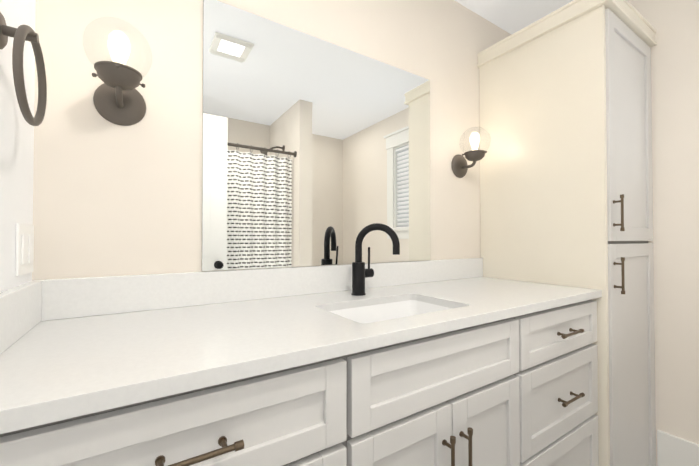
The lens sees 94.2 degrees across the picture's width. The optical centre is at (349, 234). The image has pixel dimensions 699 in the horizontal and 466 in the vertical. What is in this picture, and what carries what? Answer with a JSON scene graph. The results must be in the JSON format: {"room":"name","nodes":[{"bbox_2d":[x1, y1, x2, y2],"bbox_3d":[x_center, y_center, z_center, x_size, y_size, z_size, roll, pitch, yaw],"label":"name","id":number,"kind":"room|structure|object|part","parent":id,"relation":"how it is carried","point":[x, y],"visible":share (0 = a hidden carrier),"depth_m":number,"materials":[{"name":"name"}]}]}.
{"room":"bathroom","nodes":[
{"label":"bathroom","id":0,"kind":"room"},
{"bbox_2d":[0,0,35,292],"bbox_3d":[-0.198,-0.040,-0.198,0.100,2.375,2.310,0,-1,-33],"label":"wall","id":1,"kind":"structure","parent":0,"point":[16,161],"depth_m":0.68,"materials":[{"name":"white paint"}]},
{"bbox_2d":[0,12,46,125],"bbox_3d":[-0.607,-0.302,0.590,0.060,0.196,0.173,0,-1,-33],"label":"towel ring","id":2,"kind":"object","parent":1,"relation":"attached to","point":[21,34],"visible":1,"depth_m":0.58,"materials":[{"name":"brown metal"}]},
{"bbox_2d":[15,223,33,276],"bbox_3d":[-0.737,0.032,0.740,0.009,0.114,0.116,0,-1,-33],"label":"light switch","id":3,"kind":"object","parent":1,"relation":"attached to","point":[24,256],"visible":1,"depth_m":0.72,"materials":[{"name":"white plastic"}]},
{"bbox_2d":[32,0,511,279],"bbox_3d":[0.161,-0.017,1.466,2.505,2.375,0.100,0,-1,-33],"label":"wall","id":4,"kind":"structure","parent":0,"point":[110,199],"depth_m":0.96,"materials":[{"name":"beige paint"}]},
{"bbox_2d":[83,17,151,125],"bbox_3d":[-0.589,-0.420,0.831,0.144,0.234,0.165,0,-1,-33],"label":"sconce","id":5,"kind":"object","parent":4,"relation":"attached to","point":[118,98],"visible":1,"depth_m":0.83,"materials":[{"name":"brown metal"}]},
{"bbox_3d":[-0.583,-0.466,0.822,0.144,0.143,0.144,0,-1,-33],"label":"globe glass","id":6,"kind":"part","parent":5,"relation":"part of","materials":[{"name":"clear glass"}]},
{"bbox_3d":[-0.583,-0.469,0.822,0.048,0.092,0.048,0,-1,-33],"label":"bulb","id":7,"kind":"part","parent":5,"relation":"part of","materials":[{"name":"white glass"}]},
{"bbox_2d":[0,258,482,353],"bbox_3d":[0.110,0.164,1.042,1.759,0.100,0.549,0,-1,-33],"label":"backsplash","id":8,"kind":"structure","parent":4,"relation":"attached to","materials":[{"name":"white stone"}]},
{"bbox_2d":[202,0,430,270],"bbox_3d":[-0.037,-0.313,1.279,0.997,0.858,0.006,0,-1,-33],"label":"mirror","id":9,"kind":"object","parent":4,"relation":"attached to","point":[315,151],"visible":1,"depth_m":1.19,"materials":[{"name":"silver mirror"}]},
{"bbox_2d":[451,127,489,177],"bbox_3d":[0.608,-0.410,1.600,0.144,0.234,0.165,0,-1,-33],"label":"sconce","id":10,"kind":"object","parent":4,"relation":"attached to","point":[459,166],"visible":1,"depth_m":1.60,"materials":[{"name":"brown metal"}]},
{"bbox_3d":[0.614,-0.456,1.592,0.144,0.143,0.144,0,-1,-33],"label":"globe glass","id":11,"kind":"part","parent":10,"relation":"part of","materials":[{"name":"clear glass"}]},
{"bbox_3d":[0.614,-0.458,1.592,0.048,0.092,0.048,0,-1,-33],"label":"bulb","id":12,"kind":"part","parent":10,"relation":"part of","materials":[{"name":"white glass"}]},
{"bbox_2d":[455,0,572,33],"bbox_3d":[0.813,-1.243,0.469,2.505,0.050,2.510,0,-1,-33],"label":"ceiling","id":13,"kind":"structure","parent":0,"point":[511,16],"depth_m":1.74,"materials":[{"name":"paint"}]},
{"bbox_2d":[628,0,698,465],"bbox_3d":[1.825,-0.022,1.103,0.100,2.375,2.310,0,-1,-33],"label":"wall","id":14,"kind":"structure","parent":0,"point":[675,102],"depth_m":1.50,"materials":[{"name":"beige paint"}]},
{"bbox_2d":[657,430,698,465],"bbox_3d":[1.605,1.036,0.603,0.795,0.245,1.732,0,-1,-33],"label":"baseboard","id":15,"kind":"structure","parent":14,"relation":"attached to","point":[672,450],"depth_m":1.49,"materials":[{"name":"white paint"}]},
{"bbox_3d":[0.813,1.181,0.436,2.505,0.050,2.510,0,-1,-33],"label":"floor","id":16,"kind":"structure","parent":0,"visible":0},
{"bbox_2d":[0,295,601,465],"bbox_3d":[0.115,0.705,1.026,1.760,0.920,0.570,0,-1,-33],"label":"bathroom vanity","id":17,"kind":"object","parent":16,"relation":"on","point":[447,362],"depth_m":0.71,"materials":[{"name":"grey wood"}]},
{"bbox_2d":[0,275,601,422],"bbox_3d":[0.110,0.229,1.041,1.760,0.028,0.551,0,-1,-33],"label":"countertop","id":18,"kind":"structure","parent":17,"relation":"on","point":[48,366],"depth_m":0.67,"materials":[{"name":"white stone"}]},
{"bbox_2d":[348,223,403,294],"bbox_3d":[0.089,0.087,1.158,0.129,0.257,0.140,0,-1,-33],"label":"faucet","id":19,"kind":"object","parent":18,"relation":"on","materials":[{"name":"black metal"}]},
{"bbox_2d":[324,295,455,322],"bbox_3d":[0.134,0.310,0.987,0.470,0.159,0.320,0,-1,-33],"label":"sink","id":20,"kind":"object","parent":18,"relation":"in","point":[411,304],"depth_m":1.12,"materials":[{"name":"white ceramic"}]},
{"bbox_2d":[477,0,656,465],"bbox_3d":[1.087,0.094,1.638,0.556,2.157,0.606,0,-1,-33],"label":"linen cabinet","id":21,"kind":"object","parent":16,"relation":"on","point":[566,181],"visible":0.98,"depth_m":1.43,"materials":[{"name":"grey wood"}]},
{"bbox_3d":[1.083,-0.947,1.658,0.556,0.074,0.591,0,-1,-33],"label":"crown","id":22,"kind":"part","parent":21,"relation":"part of","materials":[{"name":"paint"}]}
]}

